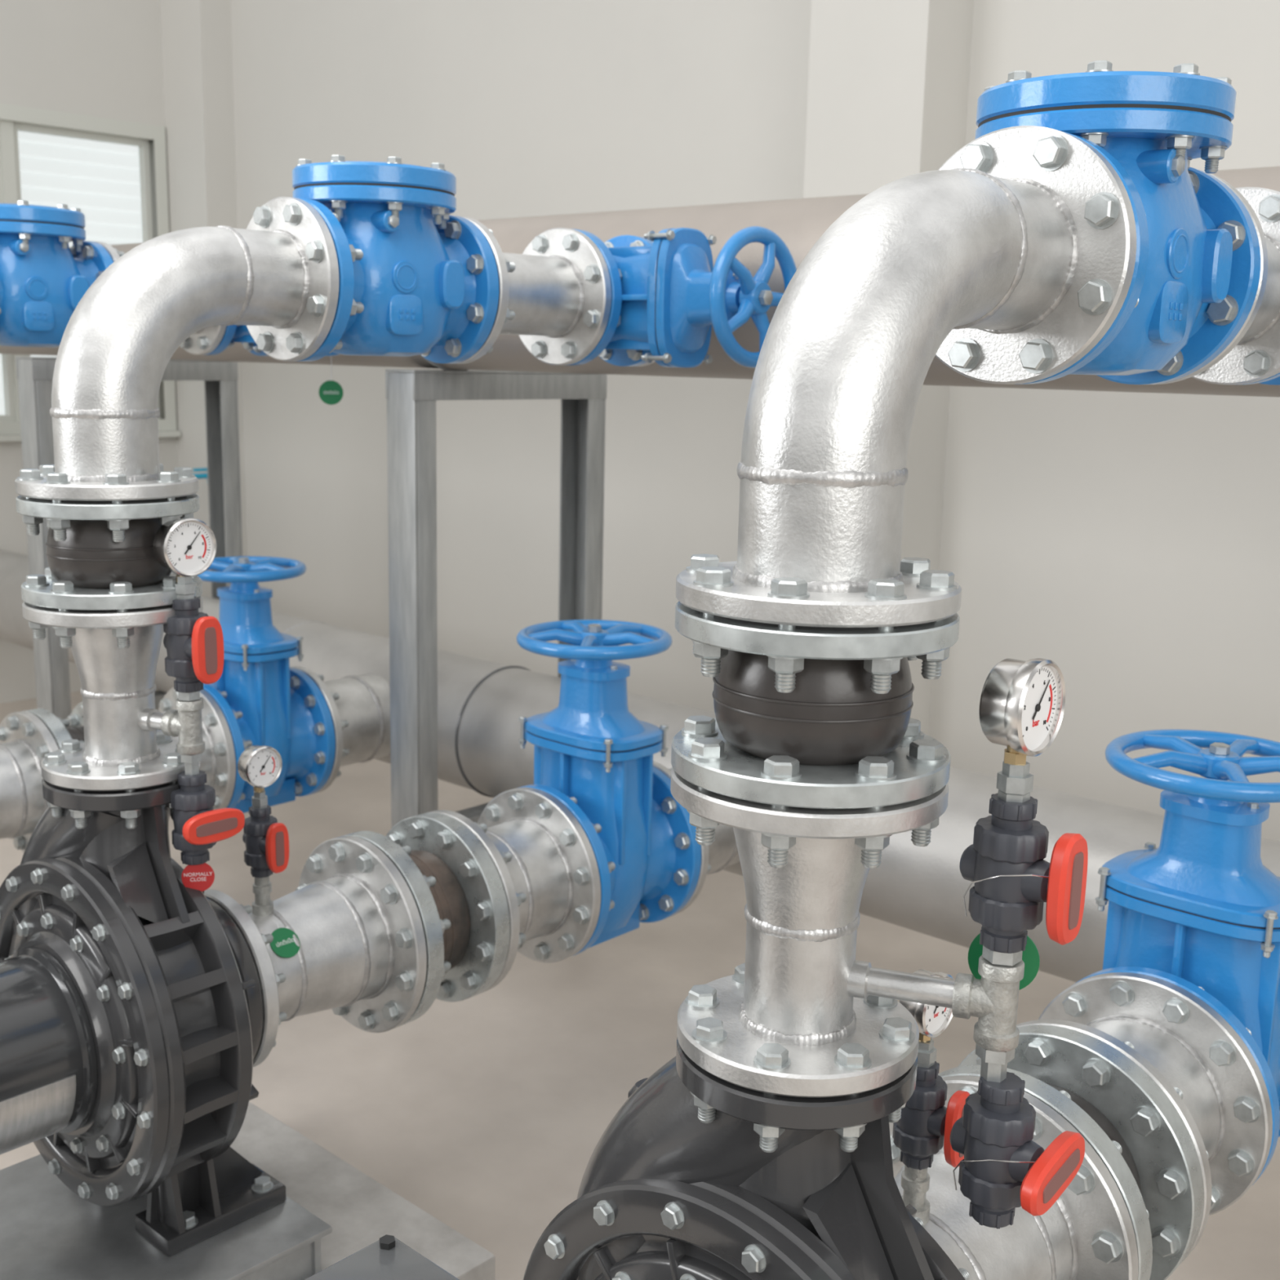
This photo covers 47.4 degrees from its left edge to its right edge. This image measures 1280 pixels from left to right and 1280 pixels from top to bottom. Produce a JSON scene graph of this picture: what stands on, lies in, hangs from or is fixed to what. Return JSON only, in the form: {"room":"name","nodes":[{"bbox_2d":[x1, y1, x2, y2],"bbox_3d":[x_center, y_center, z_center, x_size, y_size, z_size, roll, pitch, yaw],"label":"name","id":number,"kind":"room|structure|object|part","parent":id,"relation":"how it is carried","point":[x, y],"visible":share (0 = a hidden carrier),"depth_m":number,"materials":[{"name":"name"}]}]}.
{"room":"mechanical room","nodes":[
{"label":"mechanical room","id":0,"kind":"room"},
{"bbox_2d":[0,0,177,703],"bbox_3d":[-4.803,-1.459,5.215,0.200,4.200,7.130,11,15,41],"label":"wall","id":1,"kind":"structure","parent":0,"point":[103,59],"depth_m":7.16,"materials":[{"name":"paint"}]},
{"bbox_2d":[0,102,181,441],"bbox_3d":[-3.280,-1.712,6.770,0.180,1.570,2.370,11,15,41],"label":"window","id":2,"kind":"structure","parent":1,"relation":"in","point":[113,171],"depth_m":7.26,"materials":[{"name":"white paint"}]},
{"bbox_3d":[-3.301,-1.728,6.801,0.004,1.470,2.270,11,15,41],"label":"pane","id":3,"kind":"part","parent":2,"relation":"part of","materials":[{"name":"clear glass"}]},
{"bbox_2d":[0,689,1279,1279],"bbox_3d":[-0.992,1.379,2.330,10.450,0.100,7.320,11,15,41],"label":"floor","id":4,"kind":"structure","parent":0,"point":[487,1112],"depth_m":3.72,"materials":[{"name":"concrete"}]},
{"bbox_2d":[15,246,242,719],"bbox_3d":[-1.946,-0.425,5.663,0.180,2.125,0.920,11,15,41],"label":"support frame","id":5,"kind":"object","parent":4,"relation":"on","point":[34,374],"visible":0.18,"depth_m":5.60,"materials":[{"name":"metal"}]},
{"bbox_3d":[-2.206,-0.174,5.426,0.180,1.713,0.160,11,15,41],"label":"post","id":6,"kind":"part","parent":5,"relation":"part of","materials":[{"name":"metal"}]},
{"bbox_3d":[-1.695,-0.271,5.980,0.180,1.713,0.160,11,15,41],"label":"post","id":7,"kind":"part","parent":5,"relation":"part of","materials":[{"name":"metal"}]},
{"bbox_2d":[0,1154,332,1279],"bbox_3d":[-1.244,1.149,2.303,0.600,0.110,1.400,11,15,41],"label":"base frame","id":8,"kind":"object","parent":4,"relation":"on","point":[48,1231],"visible":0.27,"depth_m":2.56,"materials":[{"name":"metal"}]},
{"bbox_2d":[0,766,287,1256],"bbox_3d":[-0.952,0.656,2.524,0.604,0.887,0.599,11,15,41],"label":"pump","id":9,"kind":"object","parent":8,"relation":"on","point":[131,1004],"visible":0.96,"depth_m":2.41,"materials":[{"name":"black metal"}]},
{"bbox_3d":[-0.980,0.672,2.497,0.600,0.600,0.062,11,15,41],"label":"casing","id":10,"kind":"part","parent":9,"relation":"part of","materials":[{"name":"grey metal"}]},
{"bbox_2d":[22,567,203,829],"bbox_3d":[-0.886,0.090,2.474,0.285,0.413,0.285,11,15,41],"label":"pipe","id":11,"kind":"object","parent":9,"relation":"on","point":[116,652],"visible":0.77,"depth_m":2.41,"materials":[{"name":"silver metal"}]},
{"bbox_2d":[15,493,202,610],"bbox_3d":[-0.880,-0.156,2.427,0.285,0.175,0.285,11,15,41],"label":"expansion joint","id":12,"kind":"object","parent":11,"relation":"on","point":[89,557],"visible":0.67,"depth_m":2.33,"materials":[{"name":"metal"}]},
{"bbox_2d":[14,196,364,542],"bbox_3d":[-0.774,-0.476,2.475,0.285,0.569,0.579,11,15,41],"label":"pipe","id":13,"kind":"object","parent":12,"relation":"on","point":[277,277],"visible":0.89,"depth_m":2.36,"materials":[{"name":"silver metal"}]},
{"bbox_2d":[292,155,498,364],"bbox_3d":[-0.496,-0.705,2.739,0.300,0.360,0.369,11,15,41],"label":"valve","id":14,"kind":"object","parent":13,"relation":"attached to","point":[415,287],"visible":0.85,"depth_m":2.64,"materials":[{"name":"blue metal"}]},
{"bbox_2d":[421,216,622,365],"bbox_3d":[-0.260,-0.713,3.004,0.285,0.285,0.426,11,15,41],"label":"spool","id":15,"kind":"object","parent":14,"relation":"attached to","point":[555,295],"visible":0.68,"depth_m":3.00,"materials":[{"name":"silver metal"}]},
{"bbox_2d":[170,770,244,865],"bbox_3d":[-0.744,0.301,2.450,0.121,0.154,0.112,11,15,41],"label":"valve","id":16,"kind":"object","parent":9,"relation":"attached to","point":[197,827],"visible":0.96,"depth_m":2.43,"materials":[{"name":"grey plastic"}]},
{"bbox_2d":[137,690,204,775],"bbox_3d":[-0.789,0.139,2.443,0.130,0.170,0.045,6,12,22],"label":"pipe tee","id":17,"kind":"object","parent":16,"relation":"attached to","point":[184,722],"visible":0.99,"depth_m":2.42,"materials":[{"name":"silver metal"}]},
{"bbox_2d":[163,596,224,693],"bbox_3d":[-0.737,0.009,2.393,0.121,0.154,0.072,11,15,41],"label":"valve","id":18,"kind":"object","parent":17,"relation":"attached to","point":[193,640],"visible":0.98,"depth_m":2.37,"materials":[{"name":"grey plastic"}]},
{"bbox_2d":[174,576,195,599],"bbox_3d":[-0.745,-0.084,2.384,0.030,0.042,0.035,11,15,41],"label":"adapter","id":19,"kind":"object","parent":18,"relation":"attached to","point":[184,587],"visible":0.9,"depth_m":2.37,"materials":[{"name":"metal"}]},
{"bbox_2d":[153,517,216,582],"bbox_3d":[-0.743,-0.143,2.372,0.048,0.114,0.096,11,15,41],"label":"pressure gauge","id":20,"kind":"object","parent":19,"relation":"on","point":[186,546],"visible":1,"depth_m":2.35,"materials":[{"name":"silver metal"}]},
{"bbox_3d":[-0.703,0.016,2.363,0.025,0.112,0.054,11,15,41],"label":"handle","id":21,"kind":"part","parent":18,"relation":"part of","materials":[{"name":"red plastic"}]},
{"bbox_2d":[181,862,214,891],"bbox_3d":[-0.750,0.386,2.472,0.054,0.084,0.009,-1,11,-13],"label":"tag","id":22,"kind":"object","parent":16,"relation":"hanging from","point":[201,877],"visible":0.99,"depth_m":2.47,"materials":[{"name":"red plastic"}]},
{"bbox_3d":[-0.709,0.308,2.420,0.025,0.054,0.112,11,15,41],"label":"handle","id":23,"kind":"part","parent":16,"relation":"part of","materials":[{"name":"red plastic"}]},
{"bbox_2d":[204,835,451,1067],"bbox_3d":[-0.648,0.610,2.857,0.400,0.400,0.426,11,15,41],"label":"pipe","id":24,"kind":"object","parent":9,"relation":"attached to","point":[362,955],"visible":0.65,"depth_m":2.81,"materials":[{"name":"silver metal"}]},
{"bbox_2d":[252,876,273,916],"bbox_3d":[-0.714,0.478,2.754,0.040,0.085,0.040,11,15,41],"label":"threaded nipple","id":25,"kind":"object","parent":24,"relation":"attached to","point":[262,905],"visible":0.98,"depth_m":2.74,"materials":[{"name":"silver metal"}]},
{"bbox_2d":[242,804,288,877],"bbox_3d":[-0.704,0.379,2.727,0.104,0.133,0.062,11,15,41],"label":"valve","id":26,"kind":"object","parent":25,"relation":"on","point":[266,840],"visible":0.98,"depth_m":2.71,"materials":[{"name":"grey plastic"}]},
{"bbox_2d":[252,790,267,808],"bbox_3d":[-0.710,0.301,2.719,0.027,0.038,0.032,11,15,41],"label":"adapter","id":27,"kind":"object","parent":26,"relation":"attached to","point":[260,800],"visible":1,"depth_m":2.71,"materials":[{"name":"metal"}]},
{"bbox_2d":[237,745,282,791],"bbox_3d":[-0.708,0.240,2.707,0.039,0.094,0.079,11,15,41],"label":"pressure gauge","id":28,"kind":"object","parent":27,"relation":"on","point":[260,766],"visible":1,"depth_m":2.69,"materials":[{"name":"silver metal"}]},
{"bbox_3d":[-0.710,0.276,2.716,0.020,0.020,0.017,11,15,41],"label":"stem","id":29,"kind":"part","parent":28,"relation":"part of","materials":[{"name":"gold metal"}]},
{"bbox_3d":[-0.674,0.385,2.701,0.022,0.096,0.046,11,15,41],"label":"handle","id":30,"kind":"part","parent":26,"relation":"part of","materials":[{"name":"red plastic"}]},
{"bbox_2d":[269,920,300,957],"bbox_3d":[-0.660,0.557,2.708,0.053,0.057,0.054,0,11,-5],"label":"tag","id":31,"kind":"object","parent":24,"relation":"attached to","point":[283,944],"visible":1,"depth_m":2.71,"materials":[{"name":"green plastic"}]},
{"bbox_2d":[340,812,510,1026],"bbox_3d":[-0.485,0.579,3.034,0.400,0.400,0.223,11,15,41],"label":"expansion joint","id":32,"kind":"object","parent":24,"relation":"attached to","point":[454,897],"visible":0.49,"depth_m":2.97,"materials":[{"name":"metal"}]},
{"bbox_2d":[386,786,615,999],"bbox_3d":[-0.317,0.547,3.216,0.400,0.400,0.396,11,15,41],"label":"spool","id":33,"kind":"object","parent":32,"relation":"attached to","point":[544,861],"visible":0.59,"depth_m":3.17,"materials":[{"name":"silver metal"}]},
{"bbox_2d":[515,619,701,955],"bbox_3d":[-0.112,0.337,3.402,0.400,0.758,0.357,11,15,41],"label":"valve","id":34,"kind":"object","parent":33,"relation":"on","point":[589,748],"visible":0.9,"depth_m":3.31,"materials":[{"name":"blue metal"}]},
{"bbox_2d":[230,1102,495,1279],"bbox_3d":[-1.226,1.258,2.347,0.900,0.120,1.860,11,15,41],"label":"concrete plinth","id":35,"kind":"object","parent":4,"relation":"on","point":[360,1211],"visible":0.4,"depth_m":2.87,"materials":[{"name":"grey concrete"}]},
{"bbox_2d":[385,354,607,827],"bbox_3d":[-0.417,-0.137,4.360,0.180,2.125,0.841,11,15,41],"label":"support frame","id":36,"kind":"object","parent":4,"relation":"on","point":[411,396],"visible":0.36,"depth_m":4.14,"materials":[{"name":"metal"}]},
{"bbox_3d":[-0.646,0.108,4.155,0.180,1.713,0.160,11,15,41],"label":"post","id":37,"kind":"part","parent":36,"relation":"part of","materials":[{"name":"metal"}]},
{"bbox_3d":[-0.192,0.022,4.647,0.180,1.713,0.160,11,15,41],"label":"post","id":38,"kind":"part","parent":36,"relation":"part of","materials":[{"name":"metal"}]},
{"bbox_2d":[0,549,1279,982],"bbox_3d":[0.257,0.418,3.947,9.400,0.412,0.412,11,15,41],"label":"pipe","id":39,"kind":"object","parent":36,"relation":"attached to","point":[919,889],"visible":0.16,"depth_m":3.75,"materials":[{"name":"silver metal"}]},
{"bbox_2d":[289,666,391,794],"bbox_3d":[-0.972,0.265,4.589,0.400,0.400,0.348,11,15,41],"label":"pipe","id":40,"kind":"object","parent":39,"relation":"attached to","point":[359,705],"visible":0.59,"depth_m":4.52,"materials":[{"name":"silver metal"}]},
{"bbox_2d":[639,760,739,920],"bbox_3d":[0.084,0.471,3.652,0.400,0.400,0.348,11,15,41],"label":"pipe","id":41,"kind":"object","parent":39,"relation":"attached to","point":[722,853],"visible":0.25,"depth_m":3.49,"materials":[{"name":"silver metal"}]},
{"bbox_2d":[0,166,1279,397],"bbox_3d":[0.086,-0.829,3.480,9.400,0.394,0.394,11,15,41],"label":"pipe","id":42,"kind":"object","parent":36,"relation":"attached to","point":[799,223],"visible":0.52,"depth_m":3.25,"materials":[{"name":"silver metal"}]},
{"bbox_2d":[242,342,253,351],"bbox_3d":[-1.064,-0.966,4.215,0.285,0.285,0.128,11,15,41],"label":"pipe","id":43,"kind":"object","parent":42,"relation":"attached to","point":[248,346],"visible":0.02,"depth_m":4.22,"materials":[{"name":"silver metal"}]},
{"bbox_2d":[204,324,339,355],"bbox_3d":[-1.028,-0.927,4.020,0.614,0.285,0.275,11,15,41],"label":"valve","id":44,"kind":"object","parent":43,"relation":"attached to","point":[239,334],"visible":0.09,"depth_m":4.03,"materials":[{"name":"blue metal"}]},
{"bbox_2d":[318,355,343,404],"bbox_3d":[-0.870,-0.742,4.099,0.068,0.158,0.009,-2,11,-16],"label":"tag","id":45,"kind":"object","parent":44,"relation":"hanging from","point":[331,392],"visible":0.99,"depth_m":4.10,"materials":[{"name":"green plastic"}]},
{"bbox_2d":[598,236,655,366],"bbox_3d":[-0.007,-0.760,3.278,0.285,0.285,0.128,11,15,41],"label":"pipe","id":46,"kind":"object","parent":42,"relation":"attached to","point":[635,355],"visible":0.06,"depth_m":3.23,"materials":[{"name":"silver metal"}]},
{"bbox_2d":[564,226,796,368],"bbox_3d":[0.028,-0.722,3.083,0.614,0.285,0.275,11,15,41],"label":"valve","id":47,"kind":"object","parent":46,"relation":"attached to","point":[669,294],"visible":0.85,"depth_m":2.97,"materials":[{"name":"blue metal"}]},
{"bbox_3d":[1.049,-0.554,2.341,0.285,0.285,0.128,11,15,41],"label":"pipe","id":48,"kind":"object","parent":42,"relation":"attached to","visible":0},
{"bbox_2d":[1237,373,1279,385],"bbox_3d":[1.085,-0.516,2.146,0.614,0.285,0.275,11,15,41],"label":"valve","id":49,"kind":"object","parent":48,"relation":"attached to","point":[1274,380],"visible":0.03,"depth_m":2.33,"materials":[{"name":"blue metal"}]},
{"bbox_3d":[-0.187,1.355,1.367,0.600,0.110,1.400,11,15,41],"label":"base frame","id":50,"kind":"object","parent":4,"relation":"on","visible":0},
{"bbox_2d":[304,1235,459,1279],"bbox_3d":[-0.345,1.014,1.220,0.471,0.609,0.721,11,15,41],"label":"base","id":51,"kind":"object","parent":50,"relation":"on","point":[388,1258],"visible":1,"depth_m":1.52,"materials":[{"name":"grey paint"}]},
{"bbox_2d":[523,1037,969,1279],"bbox_3d":[0.104,0.862,1.587,0.604,0.887,0.599,11,15,41],"label":"pump","id":52,"kind":"object","parent":50,"relation":"on","point":[664,1193],"visible":0.91,"depth_m":1.51,"materials":[{"name":"black metal"}]},
{"bbox_3d":[0.077,0.878,1.560,0.600,0.600,0.062,11,15,41],"label":"casing","id":53,"kind":"part","parent":52,"relation":"part of","materials":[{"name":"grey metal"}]},
{"bbox_2d":[670,715,948,1152],"bbox_3d":[0.171,0.296,1.538,0.285,0.413,0.285,11,15,41],"label":"pipe","id":54,"kind":"object","parent":52,"relation":"on","point":[787,1022],"visible":0.81,"depth_m":1.48,"materials":[{"name":"silver metal"}]},
{"bbox_2d":[671,600,959,808],"bbox_3d":[0.176,0.050,1.490,0.285,0.175,0.285,11,15,41],"label":"expansion joint","id":55,"kind":"object","parent":54,"relation":"on","point":[833,719],"visible":0.82,"depth_m":1.40,"materials":[{"name":"metal"}]},
{"bbox_2d":[675,125,1138,693],"bbox_3d":[0.282,-0.271,1.539,0.285,0.569,0.579,11,15,41],"label":"pipe","id":56,"kind":"object","parent":55,"relation":"on","point":[1009,261],"visible":0.92,"depth_m":1.41,"materials":[{"name":"silver metal"}]},
{"bbox_2d":[974,60,1260,384],"bbox_3d":[0.560,-0.499,1.802,0.300,0.360,0.369,11,15,41],"label":"valve","id":57,"kind":"object","parent":56,"relation":"attached to","point":[1149,126],"visible":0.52,"depth_m":1.69,"materials":[{"name":"blue metal"}]},
{"bbox_2d":[1155,168,1279,384],"bbox_3d":[0.796,-0.507,2.067,0.285,0.285,0.426,11,15,41],"label":"spool","id":58,"kind":"object","parent":57,"relation":"attached to","point":[1253,355],"visible":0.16,"depth_m":2.09,"materials":[{"name":"silver metal"}]},
{"bbox_2d":[949,1071,1084,1228],"bbox_3d":[0.378,0.528,1.498,0.121,0.154,0.111,11,15,41],"label":"valve","id":59,"kind":"object","parent":52,"relation":"attached to","point":[1002,1170],"visible":0.99,"depth_m":1.48,"materials":[{"name":"grey plastic"}]},
{"bbox_2d":[847,945,1024,1082],"bbox_3d":[0.297,0.362,1.506,0.190,0.170,0.045,5,12,19],"label":"pipe tee","id":60,"kind":"object","parent":59,"relation":"attached to","point":[993,998],"visible":0.93,"depth_m":1.48,"materials":[{"name":"silver metal"}]},
{"bbox_2d":[968,933,1039,990],"bbox_3d":[0.384,0.311,1.530,0.073,0.124,0.008,4,11,14],"label":"tag","id":61,"kind":"object","parent":60,"relation":"hanging from","point":[1030,956],"visible":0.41,"depth_m":1.53,"materials":[{"name":"green plastic"}]},
{"bbox_2d":[959,792,1088,953],"bbox_3d":[0.375,0.234,1.445,0.121,0.154,0.080,11,15,41],"label":"valve","id":62,"kind":"object","parent":60,"relation":"on","point":[1007,868],"visible":0.98,"depth_m":1.43,"materials":[{"name":"grey plastic"}]},
{"bbox_2d":[995,760,1033,802],"bbox_3d":[0.370,0.141,1.438,0.030,0.042,0.035,11,15,41],"label":"adapter","id":63,"kind":"object","parent":62,"relation":"attached to","point":[1015,783],"visible":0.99,"depth_m":1.43,"materials":[{"name":"metal"}]},
{"bbox_2d":[979,657,1065,764],"bbox_3d":[0.372,0.072,1.424,0.048,0.114,0.096,11,15,41],"label":"pressure gauge","id":64,"kind":"object","parent":63,"relation":"on","point":[1022,703],"visible":1,"depth_m":1.40,"materials":[{"name":"silver metal"}]},
{"bbox_3d":[0.369,0.116,1.435,0.024,0.025,0.021,11,15,41],"label":"stem","id":65,"kind":"part","parent":64,"relation":"part of","materials":[{"name":"gold metal"}]},
{"bbox_3d":[0.412,0.241,1.417,0.025,0.112,0.054,11,15,41],"label":"handle","id":66,"kind":"part","parent":62,"relation":"part of","materials":[{"name":"red plastic"}]},
{"bbox_3d":[0.413,0.535,1.468,0.025,0.054,0.112,11,27,41],"label":"handle","id":67,"kind":"part","parent":59,"relation":"part of","materials":[{"name":"red plastic"}]},
{"bbox_2d":[888,1075,1149,1279],"bbox_3d":[0.409,0.815,1.920,0.400,0.400,0.426,11,15,41],"label":"pipe","id":68,"kind":"object","parent":52,"relation":"attached to","point":[1087,1233],"visible":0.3,"depth_m":1.88,"materials":[{"name":"silver metal"}]},
{"bbox_2d":[901,1164,929,1225],"bbox_3d":[0.343,0.684,1.817,0.040,0.085,0.040,11,15,41],"label":"threaded nipple","id":69,"kind":"object","parent":68,"relation":"attached to","point":[915,1183],"visible":0.72,"depth_m":1.80,"materials":[{"name":"silver metal"}]},
{"bbox_2d":[892,1061,969,1169],"bbox_3d":[0.353,0.585,1.790,0.104,0.133,0.062,11,15,41],"label":"valve","id":70,"kind":"object","parent":69,"relation":"on","point":[925,1126],"visible":0.73,"depth_m":1.77,"materials":[{"name":"grey plastic"}]},
{"bbox_2d":[916,1038,937,1067],"bbox_3d":[0.347,0.507,1.782,0.027,0.038,0.032,11,15,41],"label":"adapter","id":71,"kind":"object","parent":70,"relation":"attached to","point":[926,1055],"visible":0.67,"depth_m":1.77,"materials":[{"name":"metal"}]},
{"bbox_2d":[899,968,953,1041],"bbox_3d":[0.349,0.447,1.770,0.039,0.094,0.079,11,15,41],"label":"pressure gauge","id":72,"kind":"object","parent":71,"relation":"on","point":[931,1020],"visible":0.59,"depth_m":1.75,"materials":[{"name":"silver metal"}]},
{"bbox_3d":[0.346,0.482,1.779,0.020,0.020,0.017,11,15,41],"label":"stem","id":73,"kind":"part","parent":72,"relation":"part of","materials":[{"name":"gold metal"}]},
{"bbox_3d":[0.383,0.590,1.764,0.022,0.096,0.046,11,15,41],"label":"handle","id":74,"kind":"part","parent":70,"relation":"part of","materials":[{"name":"red plastic"}]},
{"bbox_2d":[937,1025,1204,1279],"bbox_3d":[0.572,0.785,2.097,0.400,0.400,0.223,11,15,41],"label":"expansion joint","id":75,"kind":"object","parent":68,"relation":"attached to","point":[1102,1115],"visible":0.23,"depth_m":2.05,"materials":[{"name":"metal"}]},
{"bbox_2d":[976,972,1272,1259],"bbox_3d":[0.739,0.753,2.279,0.400,0.400,0.396,11,15,41],"label":"spool","id":76,"kind":"object","parent":75,"relation":"attached to","point":[1211,1077],"visible":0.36,"depth_m":2.25,"materials":[{"name":"silver metal"}]},
{"bbox_2d":[1071,728,1279,1184],"bbox_3d":[0.945,0.543,2.465,0.400,0.758,0.357,11,15,41],"label":"valve","id":77,"kind":"object","parent":76,"relation":"on","point":[1201,908],"visible":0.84,"depth_m":2.37,"materials":[{"name":"blue metal"}]},
{"bbox_3d":[-2.300,0.943,3.240,0.600,0.110,1.400,11,15,41],"label":"base frame","id":78,"kind":"object","parent":4,"relation":"on","visible":0},
{"bbox_3d":[-2.009,0.450,3.461,0.604,0.887,0.600,11,15,41],"label":"pump","id":79,"kind":"object","parent":78,"relation":"on","visible":0},
{"bbox_2d":[0,711,84,852],"bbox_3d":[-1.704,0.404,3.794,0.400,0.400,0.426,11,15,41],"label":"pipe","id":80,"kind":"object","parent":79,"relation":"attached to","point":[25,740],"visible":0.64,"depth_m":3.77,"materials":[{"name":"silver metal"}]},
{"bbox_2d":[25,702,84,749],"bbox_3d":[-1.541,0.373,3.971,0.400,0.400,0.223,11,15,41],"label":"expansion joint","id":81,"kind":"object","parent":80,"relation":"attached to","point":[60,733],"visible":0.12,"depth_m":3.84,"materials":[{"name":"metal"}]},
{"bbox_2d":[66,687,252,809],"bbox_3d":[-1.374,0.341,4.153,0.400,0.400,0.396,11,15,41],"label":"spool","id":82,"kind":"object","parent":81,"relation":"attached to","point":[218,762],"visible":0.17,"depth_m":4.13,"materials":[{"name":"silver metal"}]},
{"bbox_2d":[197,555,335,813],"bbox_3d":[-1.168,0.131,4.338,0.400,0.758,0.357,11,15,41],"label":"valve","id":83,"kind":"object","parent":82,"relation":"on","point":[257,673],"visible":0.71,"depth_m":4.25,"materials":[{"name":"blue metal"}]},
{"bbox_3d":[-1.942,-0.116,3.411,0.285,0.413,0.285,11,15,41],"label":"pipe","id":84,"kind":"object","parent":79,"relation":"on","visible":0},
{"bbox_3d":[-1.937,-0.362,3.363,0.285,0.175,0.285,11,15,41],"label":"expansion joint","id":85,"kind":"object","parent":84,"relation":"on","visible":0},
{"bbox_3d":[-1.831,-0.682,3.412,0.285,0.569,0.579,11,15,41],"label":"pipe","id":86,"kind":"object","parent":85,"relation":"attached to","visible":0},
{"bbox_2d":[0,200,113,347],"bbox_3d":[-1.553,-0.911,3.676,0.300,0.360,0.369,11,15,41],"label":"valve","id":87,"kind":"object","parent":86,"relation":"attached to","point":[42,284],"visible":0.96,"depth_m":3.59,"materials":[{"name":"blue metal"}]},
{"bbox_2d":[69,241,239,355],"bbox_3d":[-1.317,-0.919,3.941,0.285,0.285,0.426,11,15,41],"label":"spool","id":88,"kind":"object","parent":87,"relation":"attached to","point":[204,341],"visible":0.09,"depth_m":4.00,"materials":[{"name":"silver metal"}]},
{"bbox_2d":[230,0,1279,841],"bbox_3d":[1.447,-1.183,4.518,10.450,4.200,0.200,11,15,41],"label":"wall","id":89,"kind":"structure","parent":0,"point":[1127,542],"depth_m":5.49,"materials":[{"name":"paint"}]},
{"bbox_2d":[160,0,246,597],"bbox_3d":[-2.261,-1.859,7.567,0.380,4.200,0.180,11,15,41],"label":"column","id":90,"kind":"structure","parent":89,"relation":"attached to","point":[196,34],"depth_m":7.34,"materials":[{"name":"paint"}]},
{"bbox_2d":[191,467,207,479],"bbox_3d":[-2.255,-0.320,7.562,0.044,1.140,0.170,11,15,41],"label":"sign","id":91,"kind":"object","parent":90,"relation":"attached to","point":[198,476],"visible":0.22,"depth_m":7.44,"materials":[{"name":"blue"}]},
{"bbox_3d":[-2.229,-0.874,7.470,0.024,0.015,0.130,11,15,41],"label":"handle","id":92,"kind":"part","parent":91,"relation":"part of","materials":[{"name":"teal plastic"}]},
{"bbox_2d":[803,0,973,735],"bbox_3d":[0.789,-1.253,4.803,0.440,4.200,0.270,11,15,41],"label":"column","id":93,"kind":"structure","parent":89,"relation":"attached to","point":[888,80],"depth_m":4.62,"materials":[{"name":"paint"}]}
]}

